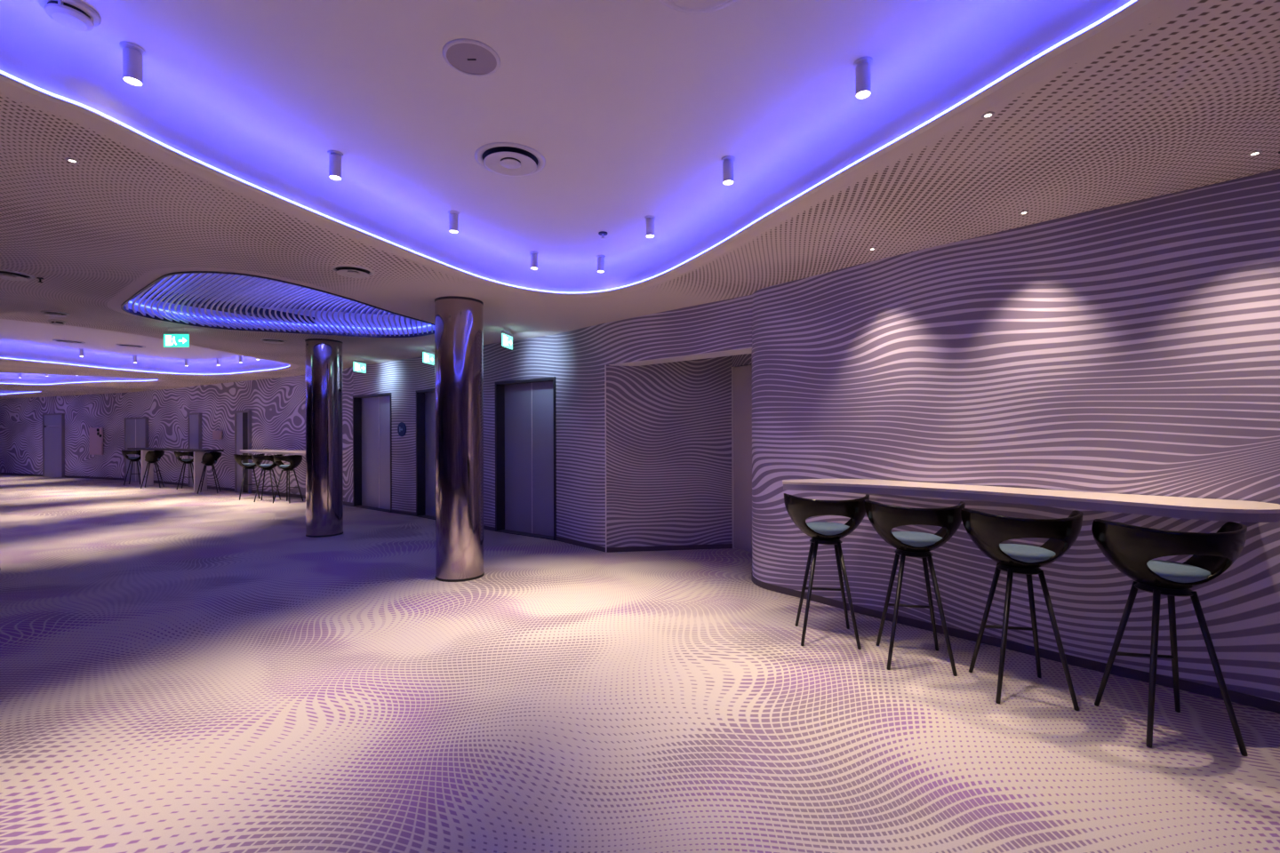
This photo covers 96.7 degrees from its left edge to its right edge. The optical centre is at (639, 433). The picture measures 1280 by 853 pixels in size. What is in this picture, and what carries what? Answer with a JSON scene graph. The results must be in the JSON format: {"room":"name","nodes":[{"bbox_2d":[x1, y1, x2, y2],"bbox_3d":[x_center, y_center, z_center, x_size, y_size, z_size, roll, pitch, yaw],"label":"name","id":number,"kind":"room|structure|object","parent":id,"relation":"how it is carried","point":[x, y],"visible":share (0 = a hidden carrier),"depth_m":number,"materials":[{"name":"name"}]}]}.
{"room":"cinema lobby","nodes":[
{"label":"cinema lobby","id":0,"kind":"room"},
{"bbox_2d":[0,367,353,503],"bbox_3d":[-15.699,0.104,16.838,23.482,2.700,1.429,0,0,26],"label":"wall","id":1,"kind":"structure","parent":0,"point":[277,405],"depth_m":15.87,"materials":[{"name":"paint"}]},
{"bbox_2d":[42,413,64,478],"bbox_3d":[-19.550,0.408,18.980,1.223,2.120,0.090,0,0,22],"label":"door","id":2,"kind":"structure","parent":1,"relation":"in","point":[53,438],"depth_m":18.94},
{"bbox_2d":[88,427,103,455],"bbox_3d":[-17.225,0.250,18.015,0.701,0.860,0.107,0,0,22],"label":"board","id":3,"kind":"object","parent":1,"relation":"attached to","point":[96,434],"visible":1,"depth_m":17.99,"materials":[{"name":"metal"}]},
{"bbox_2d":[124,416,149,481],"bbox_3d":[-15.064,0.492,17.030,1.474,1.920,0.091,0,0,29],"label":"door","id":4,"kind":"structure","parent":1,"relation":"in","point":[136,429],"depth_m":17.03,"materials":[{"name":"metal"}]},
{"bbox_2d":[0,472,352,506],"bbox_3d":[-15.741,1.420,16.752,23.403,0.070,1.249,0,0,26],"label":"baseboard","id":5,"kind":"structure","parent":1,"relation":"attached to","point":[345,503],"depth_m":15.89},
{"bbox_2d":[187,412,202,487],"bbox_3d":[-11.800,0.451,15.104,0.703,1.980,0.090,0,0,33],"label":"door","id":6,"kind":"structure","parent":1,"relation":"in","point":[195,436],"depth_m":15.12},
{"bbox_2d":[212,431,222,439],"bbox_3d":[-10.700,0.047,14.412,0.402,0.220,0.067,0,0,31],"label":"wall plate","id":7,"kind":"object","parent":1,"relation":"attached to","point":[216,435],"visible":1,"depth_m":14.35,"materials":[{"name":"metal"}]},
{"bbox_2d":[234,410,252,493],"bbox_3d":[-9.586,0.443,13.761,0.687,1.980,0.090,0,0,31],"label":"door","id":8,"kind":"structure","parent":1,"relation":"in","point":[243,419],"depth_m":13.73,"materials":[{"name":"black"}]},
{"bbox_2d":[240,449,305,455],"bbox_3d":[-7.484,0.406,12.137,3.380,0.069,0.643,0,0,35],"label":"countertop","id":9,"kind":"structure","parent":1,"relation":"attached to","point":[265,452],"depth_m":12.14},
{"bbox_2d":[352,360,391,395],"bbox_3d":[-4.922,-1.003,10.639,1.424,0.560,0.200,0,0,38],"label":"wall","id":10,"kind":"structure","parent":0,"point":[377,379],"depth_m":10.51,"materials":[{"name":"paint"}]},
{"bbox_2d":[352,392,391,512],"bbox_3d":[-4.921,0.347,10.634,1.424,2.140,0.212,0,0,38],"label":"door","id":11,"kind":"structure","parent":10,"relation":"in","point":[372,413],"depth_m":10.82,"materials":[{"name":"metal"}]},
{"bbox_2d":[391,357,415,512],"bbox_3d":[-4.051,0.064,9.976,0.766,2.700,0.200,0,0,36],"label":"wall","id":12,"kind":"structure","parent":0,"point":[403,372],"depth_m":9.89,"materials":[{"name":"purple paint"}]},
{"bbox_2d":[397,422,406,436],"bbox_3d":[-4.154,-0.066,9.912,0.250,0.250,0.020,0,0,36],"label":"round sign","id":13,"kind":"object","parent":12,"relation":"attached to","point":[401,428],"visible":1,"depth_m":9.90,"materials":[{"name":"blue plastic"}]},
{"bbox_2d":[391,510,415,516],"bbox_3d":[-4.104,1.387,9.897,0.766,0.055,0.020,0,0,36],"label":"baseboard","id":14,"kind":"structure","parent":12,"relation":"attached to","point":[392,511],"depth_m":9.88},
{"bbox_2d":[416,356,435,390],"bbox_3d":[-3.273,-1.009,9.340,1.233,0.560,0.200,0,0,41],"label":"wall","id":15,"kind":"structure","parent":0,"point":[425,372],"depth_m":9.49,"materials":[{"name":"paint"}]},
{"bbox_2d":[416,388,435,519],"bbox_3d":[-3.272,0.341,9.336,1.233,2.140,0.212,0,0,41],"label":"door","id":16,"kind":"structure","parent":15,"relation":"in","point":[425,398],"depth_m":9.67,"materials":[{"name":"metal"}]},
{"bbox_2d":[483,343,495,527],"bbox_3d":[-2.403,0.058,8.580,1.070,2.700,0.200,0,0,42],"label":"wall","id":17,"kind":"structure","parent":0,"point":[489,350],"depth_m":8.25,"materials":[{"name":"paint"}]},
{"bbox_2d":[483,525,495,531],"bbox_3d":[-2.464,1.381,8.507,1.070,0.055,0.020,0,0,42],"label":"baseboard","id":18,"kind":"structure","parent":17,"relation":"attached to","point":[488,528],"depth_m":8.24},
{"bbox_2d":[495,334,555,382],"bbox_3d":[-1.530,-1.015,7.881,1.196,0.560,0.200,0,0,36],"label":"wall","id":19,"kind":"structure","parent":0,"point":[529,358],"depth_m":7.77,"materials":[{"name":"purple paint"}]},
{"bbox_2d":[495,376,556,540],"bbox_3d":[-1.529,0.335,7.876,1.196,2.140,0.212,0,0,36],"label":"door","id":20,"kind":"structure","parent":19,"relation":"in","point":[525,435],"depth_m":7.97,"materials":[{"name":"metal"}]},
{"bbox_2d":[555,322,605,547],"bbox_3d":[-0.676,0.052,7.138,0.200,2.700,1.033,0,0,-43],"label":"wall","id":21,"kind":"structure","parent":0,"point":[580,353],"depth_m":7.05,"materials":[{"name":"purple paint"}]},
{"bbox_2d":[555,536,605,551],"bbox_3d":[-0.744,1.375,7.071,0.020,0.055,1.033,0,0,-43],"label":"baseboard","id":22,"kind":"structure","parent":21,"relation":"attached to","point":[558,539],"depth_m":7.04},
{"bbox_2d":[604,364,606,552],"bbox_3d":[-0.403,0.299,6.679,0.014,2.205,0.014,0,0,0],"label":"trim","id":23,"kind":"structure","parent":21,"relation":"attached to","point":[604,364],"depth_m":6.67,"materials":[{"name":"metal"}]},
{"bbox_2d":[0,474,1279,852],"bbox_3d":[-10.895,1.488,8.750,32.200,0.100,27.500,0,0,0],"label":"floor","id":24,"kind":"structure","parent":0,"point":[183,670],"depth_m":2.87,"materials":[{"name":"carpet"}]},
{"bbox_2d":[121,449,141,485],"bbox_3d":[-14.288,0.960,16.081,0.560,0.983,0.452,0,0,-25],"label":"bar stool","id":25,"kind":"object","parent":24,"relation":"on","point":[124,453],"visible":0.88,"depth_m":15.99,"materials":[{"name":"black plastic"}]},
{"bbox_2d":[140,450,164,488],"bbox_3d":[-12.879,0.955,15.060,0.452,0.983,0.560,0,0,-28],"label":"bar stool","id":26,"kind":"object","parent":24,"relation":"on","point":[152,456],"visible":1,"depth_m":14.96,"materials":[{"name":"black plastic"}]},
{"bbox_2d":[127,448,223,491],"bbox_3d":[-12.247,0.925,14.900,4.600,1.035,0.400,0,0,31],"label":"table","id":27,"kind":"object","parent":24,"relation":"on","point":[198,453],"visible":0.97,"depth_m":14.19,"materials":[{"name":"wood"}]},
{"bbox_2d":[174,451,193,489],"bbox_3d":[-11.688,0.951,14.701,0.560,0.983,0.452,0,0,-25],"label":"bar stool","id":28,"kind":"object","parent":24,"relation":"on","point":[178,454],"visible":0.83,"depth_m":14.59,"materials":[{"name":"black plastic"}]},
{"bbox_2d":[197,451,221,494],"bbox_3d":[-10.358,0.947,13.710,0.452,0.983,0.560,0,0,-28],"label":"bar stool","id":29,"kind":"object","parent":24,"relation":"on","point":[209,459],"visible":1,"depth_m":13.60,"materials":[{"name":"black plastic"}]},
{"bbox_2d":[233,453,264,500],"bbox_3d":[-8.535,0.940,12.433,0.560,0.983,0.452,0,0,-35],"label":"bar stool","id":30,"kind":"object","parent":24,"relation":"on","point":[238,459],"visible":0.88,"depth_m":12.31,"materials":[{"name":"black plastic"}]},
{"bbox_2d":[242,463,255,465],"bbox_3d":[-8.548,0.697,12.450,0.324,0.086,0.300,0,0,-35],"label":"cushion","id":31,"kind":"object","parent":30,"relation":"on","point":[244,464],"depth_m":12.36,"materials":[{"name":"teal fabric"}]},
{"bbox_2d":[251,454,282,502],"bbox_3d":[-7.851,0.938,11.980,0.560,0.983,0.452,0,0,-15],"label":"bar stool","id":32,"kind":"object","parent":24,"relation":"on","point":[265,467],"visible":0.88,"depth_m":11.89,"materials":[{"name":"black plastic"}]},
{"bbox_2d":[258,464,271,467],"bbox_3d":[-7.858,0.694,12.000,0.324,0.086,0.300,0,0,-15],"label":"cushion","id":33,"kind":"object","parent":32,"relation":"on","point":[260,465],"depth_m":11.88,"materials":[{"name":"teal fabric"}]},
{"bbox_2d":[272,455,303,503],"bbox_3d":[-7.269,0.936,11.729,0.560,0.983,0.452,0,0,5],"label":"bar stool","id":34,"kind":"object","parent":24,"relation":"on","point":[294,460],"visible":0.99,"depth_m":11.64,"materials":[{"name":"black plastic"}]},
{"bbox_2d":[304,338,343,537],"bbox_3d":[-4.410,0.065,7.950,0.458,2.700,0.458,0,0,0],"label":"steel column","id":35,"kind":"structure","parent":24,"relation":"on","point":[324,357],"depth_m":7.76,"materials":[{"name":"silver metal"}]},
{"bbox_2d":[434,296,484,582],"bbox_3d":[-1.775,0.056,5.600,0.458,2.700,0.458,0,0,0],"label":"steel column","id":36,"kind":"structure","parent":24,"relation":"on","point":[459,325],"depth_m":5.41,"materials":[{"name":"silver metal"}]},
{"bbox_2d":[784,493,869,649],"bbox_3d":[1.270,0.906,3.875,0.560,0.983,0.452,0,0,10],"label":"bar stool","id":37,"kind":"object","parent":24,"relation":"on","point":[799,509],"visible":0.98,"depth_m":3.77,"materials":[{"name":"black plastic"}]},
{"bbox_2d":[806,521,849,535],"bbox_3d":[1.272,0.663,3.895,0.324,0.086,0.300,0,0,10],"label":"cushion","id":38,"kind":"object","parent":37,"relation":"on","point":[815,528],"depth_m":3.79,"materials":[{"name":"teal fabric"}]},
{"bbox_2d":[864,499,965,676],"bbox_3d":[1.678,0.905,3.480,0.560,0.983,0.452,0,0,14],"label":"bar stool","id":39,"kind":"object","parent":24,"relation":"on","point":[884,518],"visible":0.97,"depth_m":3.38,"materials":[{"name":"black plastic"}]},
{"bbox_2d":[891,531,942,547],"bbox_3d":[1.682,0.661,3.500,0.324,0.086,0.300,0,0,14],"label":"cushion","id":40,"kind":"object","parent":39,"relation":"on","point":[899,539],"depth_m":3.40,"materials":[{"name":"teal fabric"}]},
{"bbox_2d":[960,508,1083,711],"bbox_3d":[2.054,0.903,3.065,0.560,0.983,0.452,0,0,12],"label":"bar stool","id":41,"kind":"object","parent":24,"relation":"on","point":[987,531],"visible":1,"depth_m":2.98,"materials":[{"name":"black plastic"}]},
{"bbox_2d":[999,544,1055,562],"bbox_3d":[2.057,0.660,3.085,0.324,0.086,0.300,0,0,12],"label":"cushion","id":42,"kind":"object","parent":41,"relation":"on","point":[1008,553],"depth_m":2.99,"materials":[{"name":"teal fabric"}]},
{"bbox_2d":[1091,519,1247,756],"bbox_3d":[2.464,0.902,2.660,0.560,0.983,0.452,0,0,11],"label":"bar stool","id":43,"kind":"object","parent":24,"relation":"on","point":[1131,549],"visible":1,"depth_m":2.58,"materials":[{"name":"black plastic"}]},
{"bbox_2d":[1147,560,1211,583],"bbox_3d":[2.467,0.658,2.680,0.324,0.086,0.300,0,0,11],"label":"cushion","id":44,"kind":"object","parent":43,"relation":"on","point":[1191,571],"depth_m":2.58,"materials":[{"name":"teal fabric"}]},
{"bbox_2d":[0,0,1279,399],"bbox_3d":[-10.905,-1.412,8.750,32.200,0.300,27.500,0,0,0],"label":"ceiling","id":45,"kind":"structure","parent":0,"point":[633,109],"depth_m":2.87,"materials":[{"name":"white paint"}]},
{"bbox_2d":[0,269,35,280],"bbox_3d":[-5.074,-1.267,4.570,0.300,0.031,0.300,0,0,0],"label":"ceiling vent","id":46,"kind":"object","parent":45,"relation":"in","point":[7,275],"visible":1,"depth_m":4.58,"materials":[{"name":"white metal"}]},
{"bbox_2d":[40,311,70,317],"bbox_3d":[-6.204,-1.263,6.040,0.220,0.031,0.220,0,0,0],"label":"ceiling vent","id":47,"kind":"object","parent":45,"relation":"in","point":[56,314],"visible":1,"depth_m":6.02,"materials":[{"name":"white metal"}]},
{"bbox_2d":[48,320,66,326],"bbox_3d":[-6.614,-1.249,6.460,0.140,0.056,0.140,0,0,0],"label":"smoke detector","id":48,"kind":"object","parent":45,"relation":"attached to","point":[58,323],"visible":1,"depth_m":6.43,"materials":[{"name":"white plastic"}]},
{"bbox_2d":[52,339,85,344],"bbox_3d":[-9.725,-1.551,9.690,0.400,0.031,0.400,0,0,0],"label":"ceiling vent","id":49,"kind":"object","parent":45,"relation":"in","point":[64,341],"visible":1,"depth_m":9.64,"materials":[{"name":"white metal"}]},
{"bbox_2d":[37,0,101,31],"bbox_3d":[-2.135,-1.565,2.130,0.170,0.056,0.170,0,0,0],"label":"ceiling vent","id":50,"kind":"object","parent":45,"relation":"attached to","point":[74,14],"visible":1,"depth_m":2.11,"materials":[{"name":"white metal"}]},
{"bbox_2d":[64,158,79,163],"bbox_3d":[-2.684,-1.288,2.690,0.048,0.005,0.048,0,0,0],"label":"recessed light","id":51,"kind":"object","parent":45,"relation":"in","point":[67,159],"visible":1,"depth_m":2.69,"materials":[{"name":"white glass"}]},
{"bbox_2d":[1,379,157,384],"bbox_3d":[-15.178,-1.270,12.734,6.834,0.011,3.961,0,0,-39],"label":"led strip","id":52,"kind":"object","parent":45,"relation":"attached to","point":[154,380],"visible":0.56,"depth_m":14.41,"materials":[{"name":"white plastic"}]},
{"bbox_2d":[78,348,83,356],"bbox_3d":[-10.355,-1.494,10.550,0.080,0.140,0.080,0,0,0],"label":"ceiling spotlight","id":53,"kind":"object","parent":45,"relation":"attached to","point":[81,351],"visible":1,"depth_m":10.53,"materials":[{"name":"white metal"}]},
{"bbox_2d":[116,344,145,348],"bbox_3d":[-9.115,-1.553,10.190,0.400,0.031,0.400,0,0,0],"label":"ceiling vent","id":54,"kind":"object","parent":45,"relation":"in","point":[127,346],"visible":1,"depth_m":10.14,"materials":[{"name":"white metal"}]},
{"bbox_2d":[120,40,145,86],"bbox_3d":[-2.095,-1.523,2.350,0.080,0.140,0.080,0,0,0],"label":"ceiling spotlight","id":55,"kind":"object","parent":45,"relation":"attached to","point":[132,53],"visible":1,"depth_m":2.33,"materials":[{"name":"white metal"}]},
{"bbox_2d":[132,355,137,362],"bbox_3d":[-10.205,-1.495,11.500,0.080,0.140,0.080,0,0,0],"label":"ceiling spotlight","id":56,"kind":"object","parent":45,"relation":"attached to","point":[134,356],"visible":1,"depth_m":11.47,"materials":[{"name":"white metal"}]},
{"bbox_2d":[0,357,289,374],"bbox_3d":[-8.946,-1.291,8.286,4.898,0.011,8.325,0,0,0],"label":"led strip","id":57,"kind":"object","parent":45,"relation":"attached to","point":[0,357],"visible":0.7,"depth_m":11.34,"materials":[{"name":"white plastic"}]},
{"bbox_2d":[163,328,189,347],"bbox_3d":[-5.624,-1.163,6.900,0.300,0.235,0.036,0,0,0],"label":"exit sign","id":58,"kind":"object","parent":45,"relation":"hanging from","point":[171,339],"visible":1,"depth_m":6.89,"materials":[{"name":"green plastic"}]},
{"bbox_2d":[184,359,189,366],"bbox_3d":[-9.605,-1.497,12.050,0.080,0.140,0.080,0,0,0],"label":"ceiling spotlight","id":59,"kind":"object","parent":45,"relation":"attached to","point":[186,360],"visible":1,"depth_m":12.02,"materials":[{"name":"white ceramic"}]},
{"bbox_2d":[216,358,220,365],"bbox_3d":[-8.855,-1.499,11.950,0.080,0.140,0.080,0,0,0],"label":"ceiling spotlight","id":60,"kind":"object","parent":45,"relation":"attached to","point":[218,359],"visible":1,"depth_m":11.92,"materials":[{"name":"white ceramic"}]},
{"bbox_2d":[238,355,242,362],"bbox_3d":[-8.105,-1.502,11.550,0.080,0.140,0.080,0,0,0],"label":"ceiling spotlight","id":61,"kind":"object","parent":45,"relation":"attached to","point":[240,356],"visible":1,"depth_m":11.52,"materials":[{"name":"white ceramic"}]},
{"bbox_2d":[259,338,287,343],"bbox_3d":[-5.054,-1.267,7.850,0.320,0.031,0.320,0,0,0],"label":"ceiling vent","id":62,"kind":"object","parent":45,"relation":"in","point":[266,340],"visible":1,"depth_m":7.81,"materials":[{"name":"white metal"}]},
{"bbox_2d":[120,271,434,337],"bbox_3d":[-3.921,-1.430,6.070,3.028,0.312,3.113,0,0,0],"label":"ceiling light","id":63,"kind":"object","parent":45,"relation":"attached to","point":[224,300],"visible":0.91,"depth_m":6.15,"materials":[{"name":"blue paint"}]},
{"bbox_2d":[327,150,343,180],"bbox_3d":[-1.735,-1.524,3.240,0.080,0.140,0.080,0,0,0],"label":"ceiling spotlight","id":64,"kind":"object","parent":45,"relation":"attached to","point":[335,156],"visible":1,"depth_m":3.22,"materials":[{"name":"white metal"}]},
{"bbox_2d":[330,264,374,278],"bbox_3d":[-2.274,-1.277,4.510,0.310,0.031,0.310,0,0,0],"label":"ceiling vent","id":65,"kind":"object","parent":45,"relation":"in","point":[353,271],"visible":1,"depth_m":4.48,"materials":[{"name":"white metal"}]},
{"bbox_2d":[352,360,366,373],"bbox_3d":[-4.804,-1.166,9.750,0.036,0.235,0.300,0,0,11],"label":"exit sign","id":66,"kind":"object","parent":45,"relation":"hanging from","point":[359,366],"visible":1,"depth_m":9.74,"materials":[{"name":"green plastic"}]},
{"bbox_2d":[422,350,434,365],"bbox_3d":[-3.204,-1.171,8.620,0.036,0.235,0.300,0,0,11],"label":"exit sign","id":67,"kind":"object","parent":45,"relation":"hanging from","point":[428,357],"visible":1,"depth_m":8.59,"materials":[{"name":"green plastic"}]},
{"bbox_2d":[448,210,459,232],"bbox_3d":[-1.345,-1.525,4.110,0.080,0.140,0.080,0,0,0],"label":"ceiling spotlight","id":68,"kind":"object","parent":45,"relation":"attached to","point":[453,218],"visible":1,"depth_m":4.09,"materials":[{"name":"white metal"}]},
{"bbox_2d":[442,38,500,76],"bbox_3d":[-0.716,-1.593,2.420,0.236,0.010,0.236,0,0,0],"label":"ceiling speaker","id":69,"kind":"object","parent":45,"relation":"attached to","point":[470,56],"visible":1,"depth_m":2.41,"materials":[{"name":"white plastic"}]},
{"bbox_2d":[501,330,512,349],"bbox_3d":[-1.644,-1.177,7.050,0.036,0.235,0.300,0,0,11],"label":"exit sign","id":70,"kind":"object","parent":45,"relation":"hanging from","point":[507,339],"visible":1,"depth_m":7.03,"materials":[{"name":"green plastic"}]},
{"bbox_2d":[474,142,544,176],"bbox_3d":[-0.755,-1.582,3.320,0.400,0.031,0.400,0,0,0],"label":"ceiling vent","id":71,"kind":"object","parent":45,"relation":"in","point":[503,158],"visible":1,"depth_m":3.28,"materials":[{"name":"white metal"}]},
{"bbox_2d":[529,251,538,269],"bbox_3d":[-0.935,-1.527,5.030,0.080,0.140,0.080,0,0,0],"label":"ceiling spotlight","id":72,"kind":"object","parent":45,"relation":"attached to","point":[533,254],"visible":1,"depth_m":5.00,"materials":[{"name":"white metal"}]},
{"bbox_2d":[0,0,1136,293],"bbox_3d":[-0.437,-1.321,1.390,4.331,0.011,7.932,0,0,0],"label":"led strip","id":73,"kind":"object","parent":45,"relation":"attached to","point":[1131,2],"visible":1,"depth_m":2.62,"materials":[{"name":"plastic"}]},
{"bbox_2d":[596,255,605,272],"bbox_3d":[-0.355,-1.529,5.140,0.080,0.140,0.080,0,0,0],"label":"ceiling spotlight","id":74,"kind":"object","parent":45,"relation":"attached to","point":[600,258],"visible":1,"depth_m":5.11,"materials":[{"name":"white metal"}]},
{"bbox_2d":[598,231,607,239],"bbox_3d":[-0.295,-1.575,4.540,0.072,0.049,0.072,0,0,0],"label":"sprinkler","id":75,"kind":"object","parent":45,"relation":"attached to","point":[602,233],"visible":1,"depth_m":4.53,"materials":[{"name":"metal"}]},
{"bbox_2d":[644,215,655,238],"bbox_3d":[0.075,-1.530,4.220,0.080,0.140,0.080,0,0,0],"label":"ceiling spotlight","id":76,"kind":"object","parent":45,"relation":"attached to","point":[650,220],"visible":1,"depth_m":4.20,"materials":[{"name":"white metal"}]},
{"bbox_2d":[658,0,737,13],"bbox_3d":[0.214,-1.585,1.960,0.400,0.031,0.400,0,0,0],"label":"ceiling vent","id":77,"kind":"object","parent":45,"relation":"in","point":[691,6],"visible":1,"depth_m":2.09,"materials":[{"name":"white plastic"}]},
{"bbox_2d":[720,155,735,184],"bbox_3d":[0.515,-1.532,3.320,0.080,0.140,0.080,0,0,0],"label":"ceiling spotlight","id":78,"kind":"object","parent":45,"relation":"attached to","point":[727,161],"visible":1,"depth_m":3.29,"materials":[{"name":"white metal"}]},
{"bbox_2d":[853,56,872,98],"bbox_3d":[0.965,-1.533,2.460,0.080,0.140,0.080,0,0,0],"label":"ceiling spotlight","id":79,"kind":"object","parent":45,"relation":"attached to","point":[862,66],"visible":1,"depth_m":2.44,"materials":[{"name":"white metal"}]},
{"bbox_2d":[981,111,994,119],"bbox_3d":[1.425,-1.302,2.330,0.048,0.005,0.048,0,0,0],"label":"recessed light","id":80,"kind":"object","parent":45,"relation":"in","point":[988,114],"visible":1,"depth_m":2.33,"materials":[{"name":"white glass"}]},
{"bbox_2d":[1019,210,1029,215],"bbox_3d":[2.276,-1.305,3.370,0.048,0.005,0.048,0,0,0],"label":"recessed light","id":81,"kind":"object","parent":45,"relation":"in","point":[1025,212],"visible":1,"depth_m":3.36,"materials":[{"name":"white glass"}]},
{"bbox_2d":[1247,150,1262,156],"bbox_3d":[2.876,-1.308,2.660,0.048,0.005,0.048,0,0,0],"label":"recessed light","id":82,"kind":"object","parent":45,"relation":"in","point":[1254,153],"visible":1,"depth_m":2.66,"materials":[{"name":"white glass"}]},
{"bbox_2d":[606,355,732,547],"bbox_3d":[0.346,0.049,6.894,1.534,2.700,0.200,0,0,-8],"label":"wall","id":83,"kind":"structure","parent":0,"point":[668,425],"depth_m":6.79,"materials":[{"name":"paint"}]},
{"bbox_2d":[606,544,732,552],"bbox_3d":[0.364,1.371,6.797,1.534,0.055,0.020,0,0,-8],"label":"baseboard","id":84,"kind":"structure","parent":83,"relation":"attached to","point":[716,546],"depth_m":6.78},
{"bbox_2d":[605,295,751,365],"bbox_3d":[0.443,-1.054,6.115,2.024,0.495,0.300,0,0,43],"label":"wall header","id":85,"kind":"structure","parent":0,"point":[726,324],"depth_m":5.91,"materials":[{"name":"paint"}]},
{"bbox_2d":[608,347,751,366],"bbox_3d":[0.457,-0.802,6.105,1.975,0.008,0.298,0,0,42],"label":"trim","id":86,"kind":"structure","parent":85,"relation":"attached to","point":[743,351],"depth_m":6.01,"materials":[{"name":"white paint"}]},
{"bbox_2d":[732,353,751,367],"bbox_3d":[1.367,-1.055,6.676,0.200,0.500,0.641,0,0,-31],"label":"wall","id":87,"kind":"structure","parent":0,"point":[740,360],"depth_m":6.75,"materials":[{"name":"purple paint"}]},
{"bbox_2d":[731,364,751,551],"bbox_3d":[1.317,0.295,6.633,0.080,2.200,0.660,0,0,-31],"label":"door","id":88,"kind":"structure","parent":87,"relation":"in","point":[741,376],"depth_m":6.74,"materials":[{"name":"grey"}]},
{"bbox_2d":[751,168,1279,702],"bbox_3d":[3.172,0.039,1.487,1.727,2.700,11.092,0,0,-18],"label":"wall","id":89,"kind":"structure","parent":0,"point":[1132,348],"depth_m":3.46,"materials":[{"name":"paint"}]},
{"bbox_2d":[751,573,1279,713],"bbox_3d":[3.074,1.362,1.487,1.547,0.055,11.039,0,0,-18],"label":"baseboard","id":90,"kind":"structure","parent":89,"relation":"attached to","point":[1246,700],"depth_m":3.47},
{"bbox_2d":[782,479,1279,522],"bbox_3d":[2.125,0.377,3.534,2.519,0.059,0.629,0,0,43],"label":"countertop","id":91,"kind":"structure","parent":89,"relation":"attached to","point":[1196,508],"depth_m":3.14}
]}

